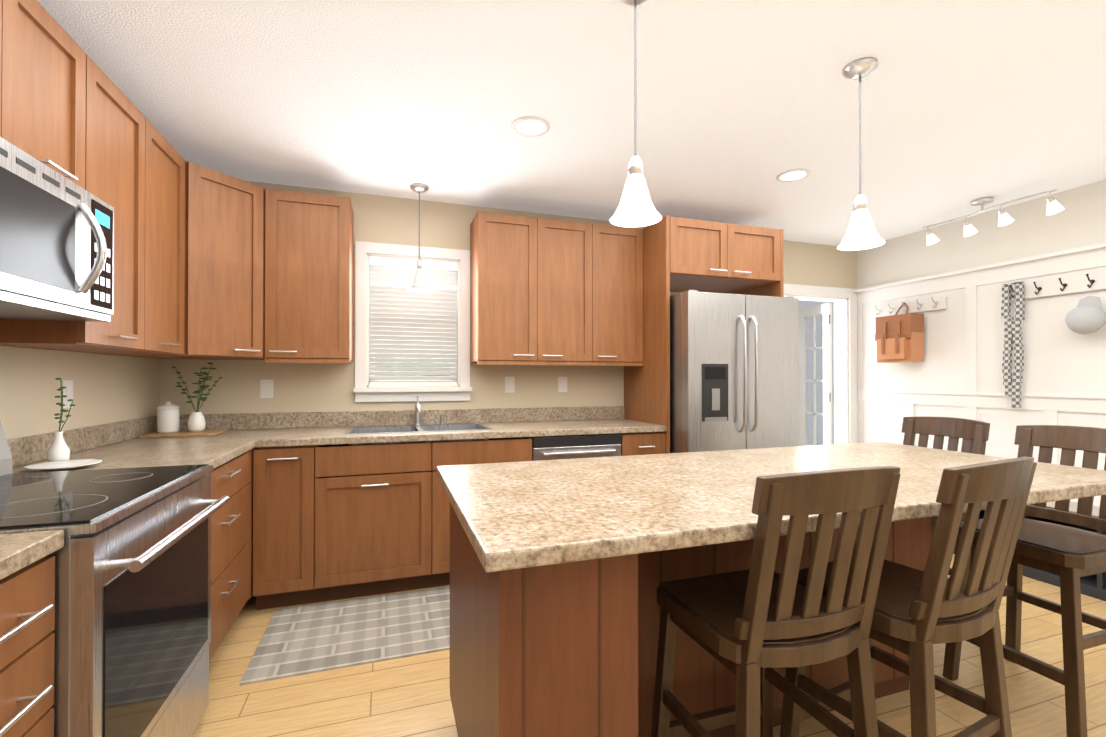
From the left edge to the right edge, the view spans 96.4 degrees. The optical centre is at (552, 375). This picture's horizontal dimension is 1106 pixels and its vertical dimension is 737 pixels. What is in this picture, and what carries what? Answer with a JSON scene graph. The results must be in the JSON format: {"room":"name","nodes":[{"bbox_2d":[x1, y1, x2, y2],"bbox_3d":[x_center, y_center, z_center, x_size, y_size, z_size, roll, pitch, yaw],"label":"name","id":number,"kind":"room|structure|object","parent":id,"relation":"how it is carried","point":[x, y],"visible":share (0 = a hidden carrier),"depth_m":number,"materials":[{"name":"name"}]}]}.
{"room":"kitchen","nodes":[
{"label":"kitchen","id":0,"kind":"room"},
{"bbox_2d":[0,346,159,439],"bbox_3d":[-1.469,0.000,0.132,0.150,2.455,6.150,0,0,-19],"label":"wall","id":1,"kind":"structure","parent":0,"point":[110,388],"depth_m":2.12,"materials":[{"name":"beige paint"}]},
{"bbox_2d":[0,0,27,153],"bbox_3d":[-1.538,-0.828,1.087,0.320,0.505,0.436,0,0,-19],"label":"upper cabinet","id":2,"kind":"object","parent":1,"relation":"attached to","point":[13,13],"depth_m":1.33,"materials":[{"name":"brown wood"}]},
{"bbox_2d":[28,0,79,183],"bbox_3d":[-1.639,-0.826,1.391,0.320,0.505,0.436,0,0,-19],"label":"upper cabinet","id":3,"kind":"object","parent":1,"relation":"attached to","point":[69,110],"depth_m":1.50,"materials":[{"name":"brown wood"}]},
{"bbox_2d":[0,137,113,321],"bbox_3d":[-1.523,-0.375,1.269,0.466,0.390,0.727,0,0,-19],"label":"microwave","id":4,"kind":"object","parent":3,"relation":"attached to","point":[56,246],"visible":1,"depth_m":1.36,"materials":[{"name":"silver metal"}]},
{"bbox_2d":[62,380,72,407],"bbox_3d":[-2.037,0.080,2.076,0.006,0.116,0.072,0,0,-19],"label":"electrical outlet","id":5,"kind":"object","parent":1,"relation":"attached to","point":[68,389],"visible":0.86,"depth_m":2.07,"materials":[{"name":"white plastic"}]},
{"bbox_2d":[0,47,155,354],"bbox_3d":[-1.776,-0.589,1.798,0.320,0.975,0.543,0,0,-19],"label":"upper cabinet","id":6,"kind":"object","parent":1,"relation":"attached to","point":[118,143],"depth_m":1.88,"materials":[{"name":"brown wood"}]},
{"bbox_2d":[156,129,184,354],"bbox_3d":[-1.902,-0.586,2.175,0.320,0.975,0.483,0,0,-19],"label":"upper cabinet","id":7,"kind":"object","parent":1,"relation":"attached to","point":[170,165],"depth_m":2.31,"materials":[{"name":"brown wood"}]},
{"bbox_2d":[160,180,856,414],"bbox_3d":[0.248,0.024,3.870,5.480,2.455,0.150,0,0,-19],"label":"wall","id":8,"kind":"structure","parent":0,"point":[313,387],"depth_m":3.39,"materials":[{"name":"beige paint"}]},
{"bbox_2d":[106,161,265,359],"bbox_3d":[-1.939,-0.583,2.740,0.608,0.975,0.608,0,0,-19],"label":"upper cabinet","id":9,"kind":"object","parent":8,"relation":"attached to","point":[224,295],"visible":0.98,"depth_m":2.63,"materials":[{"name":"brown wood"}]},
{"bbox_2d":[260,380,273,397],"bbox_3d":[-1.794,0.086,3.103,0.072,0.116,0.006,0,0,-19],"label":"electrical outlet","id":10,"kind":"object","parent":8,"relation":"attached to","point":[266,388],"visible":1,"depth_m":3.10,"materials":[{"name":"white plastic"}]},
{"bbox_2d":[265,189,353,363],"bbox_3d":[-1.481,-0.581,3.045,0.450,0.975,0.320,0,0,-19],"label":"upper cabinet","id":11,"kind":"object","parent":8,"relation":"attached to","point":[309,237],"depth_m":2.90,"materials":[{"name":"brown wood"}]},
{"bbox_2d":[353,241,471,401],"bbox_3d":[-0.963,-0.351,3.435,0.775,1.060,0.190,0,0,-19],"label":"window","id":12,"kind":"structure","parent":8,"relation":"in","point":[364,251],"depth_m":3.36,"materials":[{"name":"white"}]},
{"bbox_2d":[369,256,457,384],"bbox_3d":[-0.961,-0.365,3.428,0.585,0.864,0.065,0,0,-19],"label":"window blinds","id":13,"kind":"object","parent":12,"relation":"attached to","point":[394,301],"visible":0.83,"depth_m":3.42,"materials":[{"name":"white plastic"}]},
{"bbox_2d":[505,377,514,392],"bbox_3d":[-0.315,0.070,3.598,0.072,0.116,0.006,0,0,-19],"label":"electrical outlet","id":14,"kind":"object","parent":8,"relation":"attached to","point":[509,384],"visible":1,"depth_m":3.60,"materials":[{"name":"white plastic"}]},
{"bbox_2d":[470,211,600,364],"bbox_3d":[-0.129,-0.579,3.498,0.862,0.975,0.320,0,0,-19],"label":"upper cabinet","id":15,"kind":"object","parent":8,"relation":"attached to","point":[543,291],"depth_m":3.34,"materials":[{"name":"brown wood"}]},
{"bbox_2d":[558,377,566,391],"bbox_3d":[0.074,0.070,3.728,0.072,0.116,0.006,0,0,-19],"label":"electrical outlet","id":16,"kind":"object","parent":8,"relation":"attached to","point":[562,384],"visible":1,"depth_m":3.73,"materials":[{"name":"white plastic"}]},
{"bbox_2d":[601,225,642,364],"bbox_3d":[0.388,-0.578,3.671,0.460,0.975,0.320,0,0,-19],"label":"upper cabinet","id":17,"kind":"object","parent":8,"relation":"attached to","point":[621,247],"depth_m":3.55,"materials":[{"name":"brown wood"}]},
{"bbox_2d":[670,216,779,293],"bbox_3d":[1.126,-0.872,3.736,0.920,0.385,0.668,0,0,-19],"label":"upper cabinet","id":18,"kind":"object","parent":8,"relation":"attached to","point":[715,257],"visible":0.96,"depth_m":3.47,"materials":[{"name":"brown wood"}]},
{"bbox_2d":[799,303,831,445],"bbox_3d":[2.620,0.278,4.943,0.039,1.950,0.387,0,0,-19],"label":"french door","id":19,"kind":"structure","parent":8,"relation":"in","point":[824,310],"depth_m":4.94,"materials":[{"name":"white"}]},
{"bbox_2d":[784,283,857,443],"bbox_3d":[2.380,0.223,4.571,0.950,2.065,0.170,0,0,-19],"label":"door frame","id":20,"kind":"structure","parent":8,"relation":"attached to","point":[845,360],"depth_m":4.64,"materials":[{"name":"white wood"}]},
{"bbox_2d":[37,0,1105,245],"bbox_3d":[1.224,-1.262,0.962,5.780,0.080,6.300,0,0,-19],"label":"ceiling","id":21,"kind":"structure","parent":0,"point":[741,104],"depth_m":2.17,"materials":[{"name":"white paint"}]},
{"bbox_2d":[406,183,431,291],"bbox_3d":[-0.856,-0.876,3.171,0.164,0.665,0.164,0,0,-19],"label":"pendant light","id":22,"kind":"object","parent":21,"relation":"hanging from","point":[418,283],"visible":1,"depth_m":3.15,"materials":[{"name":"white glass"}]},
{"bbox_2d":[511,116,549,136],"bbox_3d":[-0.111,-1.209,2.413,0.190,0.008,0.190,0,0,-19],"label":"recessed light","id":23,"kind":"object","parent":21,"relation":"in","point":[530,126],"visible":1,"depth_m":2.41,"materials":[{"name":"white"}]},
{"bbox_2d":[609,0,661,226],"bbox_3d":[0.259,-0.853,1.555,0.164,0.730,0.164,0,0,-19],"label":"pendant light","id":24,"kind":"object","parent":21,"relation":"hanging from","point":[636,208],"visible":1,"depth_m":1.54,"materials":[{"name":"white glass"}]},
{"bbox_2d":[776,168,810,181],"bbox_3d":[1.452,-1.205,2.989,0.190,0.008,0.190,0,0,-19],"label":"recessed light","id":25,"kind":"object","parent":21,"relation":"in","point":[792,175],"visible":1,"depth_m":2.98,"materials":[{"name":"white"}]},
{"bbox_2d":[837,57,884,250],"bbox_3d":[1.210,-0.863,1.949,0.164,0.705,0.164,0,0,-19],"label":"pendant light","id":26,"kind":"object","parent":21,"relation":"hanging from","point":[861,233],"visible":1,"depth_m":1.93,"materials":[{"name":"white glass"}]},
{"bbox_2d":[922,189,1064,245],"bbox_3d":[2.983,-1.098,3.416,0.174,0.217,0.820,0,0,-19],"label":"track light","id":27,"kind":"object","parent":21,"relation":"attached to","point":[1054,206],"visible":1,"depth_m":3.35,"materials":[{"name":"silver metal"}]},
{"bbox_2d":[192,554,1105,736],"bbox_3d":[1.207,1.272,2.337,6.630,0.060,8.950,0,0,-19],"label":"floor","id":28,"kind":"structure","parent":0,"point":[409,696],"depth_m":1.91,"materials":[{"name":"brown wood"}]},
{"bbox_2d":[0,556,54,736],"bbox_3d":[-1.268,0.798,0.753,0.610,0.868,0.381,0,0,-19],"label":"base cabinet","id":29,"kind":"object","parent":28,"relation":"on","point":[27,617],"visible":1,"depth_m":0.94,"materials":[{"name":"brown wood"}]},
{"bbox_2d":[0,530,63,579],"bbox_3d":[-1.082,0.287,0.210,0.634,0.138,1.537,0,0,-19],"label":"countertop","id":30,"kind":"structure","parent":29,"relation":"on","point":[18,551],"depth_m":0.95,"materials":[{"name":"stone"}]},
{"bbox_2d":[0,421,229,736],"bbox_3d":[-1.388,0.643,1.320,0.737,1.185,0.756,0,0,-19],"label":"range","id":31,"kind":"object","parent":28,"relation":"on","point":[132,630],"visible":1,"depth_m":1.26,"materials":[{"name":"silver metal"}]},
{"bbox_2d":[208,449,252,660],"bbox_3d":[-1.703,0.806,2.053,0.610,0.868,0.824,0,0,-19],"label":"base cabinet","id":32,"kind":"object","parent":28,"relation":"on","point":[231,555],"visible":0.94,"depth_m":2.13,"materials":[{"name":"brown wood"}]},
{"bbox_2d":[253,444,340,609],"bbox_3d":[-1.472,0.811,2.877,0.351,0.868,0.612,0,0,-19],"label":"base cabinet","id":33,"kind":"object","parent":28,"relation":"on","point":[337,522],"depth_m":2.61,"materials":[{"name":"brown wood"}]},
{"bbox_2d":[7,418,262,472],"bbox_3d":[-1.681,0.299,2.039,0.660,0.138,0.780,0,0,-19],"label":"countertop","id":34,"kind":"structure","parent":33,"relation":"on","point":[120,444],"depth_m":2.19,"materials":[{"name":"stone"}]},
{"bbox_2d":[23,459,101,470],"bbox_3d":[-1.718,0.319,1.739,0.200,0.016,0.200,0,0,-19],"label":"dish","id":35,"kind":"object","parent":34,"relation":"on","point":[61,465],"visible":1,"depth_m":1.75,"materials":[{"name":"white ceramic"}]},
{"bbox_2d":[47,378,74,461],"bbox_3d":[-1.815,0.168,1.821,0.067,0.318,0.108,0,0,-19],"label":"vase","id":36,"kind":"object","parent":35,"relation":"on","point":[58,449],"visible":0.94,"depth_m":1.81,"materials":[{"name":"white ceramic"}]},
{"bbox_2d":[120,406,666,446],"bbox_3d":[-0.781,0.305,3.097,3.038,0.138,0.656,0,0,-19],"label":"countertop","id":37,"kind":"structure","parent":33,"relation":"on","point":[286,428],"depth_m":3.20,"materials":[{"name":"stone"}]},
{"bbox_2d":[139,429,227,437],"bbox_3d":[-2.051,0.326,2.766,0.340,0.015,0.240,0,0,-19],"label":"board","id":38,"kind":"object","parent":37,"relation":"on","point":[188,433],"visible":0.79,"depth_m":2.69,"materials":[{"name":"brown wood"}]},
{"bbox_2d":[157,402,179,432],"bbox_3d":[-2.143,0.233,2.757,0.104,0.170,0.104,0,0,-19],"label":"jar","id":39,"kind":"object","parent":38,"relation":"on","point":[168,417],"visible":1,"depth_m":2.72,"materials":[{"name":"white ceramic"}]},
{"bbox_2d":[172,362,221,431],"bbox_3d":[-2.006,0.122,2.809,0.225,0.392,0.222,0,0,-19],"label":"potted plant","id":40,"kind":"object","parent":38,"relation":"on","point":[196,422],"visible":1,"depth_m":2.76,"materials":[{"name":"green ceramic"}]},
{"bbox_2d":[344,423,493,460],"bbox_3d":[-0.840,0.421,3.118,0.850,0.178,0.470,0,0,-19],"label":"sink basin","id":41,"kind":"object","parent":37,"relation":"in","point":[355,430],"visible":0.21,"depth_m":3.21,"materials":[{"name":"silver metal"}]},
{"bbox_2d":[413,395,443,424],"bbox_3d":[-0.817,0.232,3.279,0.201,0.204,0.198,0,0,-19],"label":"faucet","id":42,"kind":"object","parent":37,"relation":"on","point":[417,413],"visible":1,"depth_m":3.31,"materials":[{"name":"silver metal"}]},
{"bbox_2d":[240,586,449,684],"bbox_3d":[-0.853,1.237,2.458,1.060,0.010,0.665,0,0,-19],"label":"mat","id":43,"kind":"object","parent":28,"relation":"on","point":[304,640],"visible":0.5,"depth_m":2.35,"materials":[{"name":"grey fabric"}]},
{"bbox_2d":[531,434,620,460],"bbox_3d":[0.071,0.815,3.369,0.598,0.866,0.639,0,0,-19],"label":"dishwasher","id":44,"kind":"object","parent":28,"relation":"on","point":[572,446],"visible":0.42,"depth_m":3.09,"materials":[{"name":"silver metal"}]},
{"bbox_2d":[617,432,664,455],"bbox_3d":[0.503,0.815,3.538,0.321,0.868,0.612,0,0,-19],"label":"base cabinet","id":45,"kind":"object","parent":28,"relation":"on","point":[644,443],"depth_m":3.25,"materials":[{"name":"brown wood"}]},
{"bbox_2d":[624,215,669,453],"bbox_3d":[0.669,0.092,3.598,0.026,2.315,0.628,0,0,-19],"label":"panel","id":46,"kind":"object","parent":28,"relation":"on","point":[647,392],"visible":0.5,"depth_m":3.45,"materials":[{"name":"brown wood"}]},
{"bbox_2d":[450,503,930,736],"bbox_3d":[0.603,0.803,1.678,1.794,0.868,0.902,0,0,-19],"label":"kitchen island","id":47,"kind":"object","parent":28,"relation":"on","point":[568,649],"visible":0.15,"depth_m":1.06,"materials":[{"name":"brown wood"}]},
{"bbox_2d":[437,442,1105,571],"bbox_3d":[0.759,0.346,1.687,2.175,0.038,0.940,0,0,-19],"label":"island countertop","id":48,"kind":"structure","parent":47,"relation":"on","point":[517,515],"depth_m":1.37,"materials":[{"name":"stone"}]},
{"bbox_2d":[670,290,798,452],"bbox_3d":[1.163,0.354,3.615,0.885,1.792,0.849,0,0,-19],"label":"refrigerator","id":49,"kind":"object","parent":28,"relation":"on","point":[734,371],"visible":0.52,"depth_m":3.25,"materials":[{"name":"silver metal"}]},
{"bbox_2d":[732,229,783,296],"bbox_3d":[1.570,0.094,3.899,0.026,2.315,0.628,0,0,-19],"label":"panel","id":50,"kind":"object","parent":28,"relation":"on","point":[775,289],"visible":0.14,"depth_m":3.66,"materials":[{"name":"brown wood"}]},
{"bbox_2d":[650,466,900,736],"bbox_3d":[0.554,0.719,1.282,0.432,1.032,0.500,0,0,-19],"label":"bar stool","id":51,"kind":"object","parent":28,"relation":"on","point":[755,624],"visible":1,"depth_m":1.12,"materials":[{"name":"brown wood"}]},
{"bbox_2d":[780,456,1036,736],"bbox_3d":[0.987,0.720,1.391,0.432,1.032,0.500,0,0,-27],"label":"bar stool","id":52,"kind":"object","parent":28,"relation":"on","point":[917,614],"visible":0.83,"depth_m":1.22,"materials":[{"name":"brown wood"}]},
{"bbox_2d":[901,416,989,578],"bbox_3d":[1.750,0.726,2.391,0.500,1.032,0.432,0,0,-19],"label":"bar stool","id":53,"kind":"object","parent":28,"relation":"on","point":[974,434],"visible":0.25,"depth_m":2.43,"materials":[{"name":"brown wood"}]},
{"bbox_2d":[931,495,1105,600],"bbox_3d":[3.162,0.986,3.019,0.450,0.520,2.200,0,0,-19],"label":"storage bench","id":54,"kind":"object","parent":28,"relation":"on","point":[1093,585],"visible":0.06,"depth_m":2.88,"materials":[{"name":"grey"}]},
{"bbox_2d":[943,425,1105,736],"bbox_3d":[1.909,0.723,1.917,0.500,1.032,0.432,0,0,-19],"label":"bar stool","id":55,"kind":"object","parent":28,"relation":"on","point":[1070,556],"visible":0.73,"depth_m":1.87,"materials":[{"name":"brown wood"}]},
{"bbox_2d":[857,179,1105,288],"bbox_3d":[3.870,0.011,1.918,0.150,2.455,6.150,0,0,-19],"label":"wall","id":56,"kind":"structure","parent":0,"point":[1034,229],"depth_m":3.62,"materials":[{"name":"white paint"}]},
{"bbox_2d":[874,297,945,317],"bbox_3d":[2.974,-0.572,4.179,0.079,0.100,0.600,0,0,-19],"label":"hook rail","id":57,"kind":"object","parent":56,"relation":"attached to","point":[931,304],"visible":1,"depth_m":4.13,"materials":[{"name":"white wood"}]},
{"bbox_2d":[875,302,923,362],"bbox_3d":[2.896,-0.361,4.152,0.209,0.509,0.304,0,0,-19],"label":"backpack","id":58,"kind":"object","parent":57,"relation":"hanging from","point":[899,338],"visible":1,"depth_m":4.05,"materials":[{"name":"brown leather"}]},
{"bbox_2d":[854,243,1105,469],"bbox_3d":[3.793,0.212,1.815,0.060,2.052,6.005,0,0,-19],"label":"wall paneling","id":59,"kind":"structure","parent":56,"relation":"attached to","point":[957,373],"depth_m":3.64,"materials":[{"name":"white wood"}]},
{"bbox_2d":[1010,274,1105,300],"bbox_3d":[3.300,-0.578,3.202,0.079,0.100,0.660,0,0,-19],"label":"hook rail","id":60,"kind":"object","parent":56,"relation":"attached to","point":[1077,285],"visible":0.96,"depth_m":3.20,"materials":[{"name":"white wood"}]},
{"bbox_2d":[1001,281,1024,407],"bbox_3d":[3.202,-0.206,3.446,0.034,0.870,0.120,0,0,-19],"label":"scarf","id":61,"kind":"object","parent":60,"relation":"hanging from","point":[1013,334],"visible":0.98,"depth_m":3.43,"materials":[{"name":"fabric"}]},
{"bbox_2d":[1065,296,1105,333],"bbox_3d":[3.278,-0.374,3.054,0.128,0.242,0.173,0,0,-19],"label":"hat","id":62,"kind":"object","parent":60,"relation":"hanging from","point":[1087,315],"visible":1,"depth_m":3.03,"materials":[{"name":"grey fabric"}]},
{"label":"outside","id":63,"kind":"structure","parent":0,"visible":0},
{"bbox_2d":[375,267,450,375],"bbox_3d":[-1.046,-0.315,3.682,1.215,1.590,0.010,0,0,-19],"label":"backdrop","id":64,"kind":"structure","parent":63,"point":[413,353],"depth_m":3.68,"materials":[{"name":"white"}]},
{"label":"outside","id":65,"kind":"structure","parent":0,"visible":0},
{"bbox_2d":[799,300,833,444],"bbox_3d":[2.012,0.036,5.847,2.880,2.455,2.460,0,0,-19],"label":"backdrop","id":66,"kind":"structure","parent":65,"point":[803,303],"depth_m":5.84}
]}

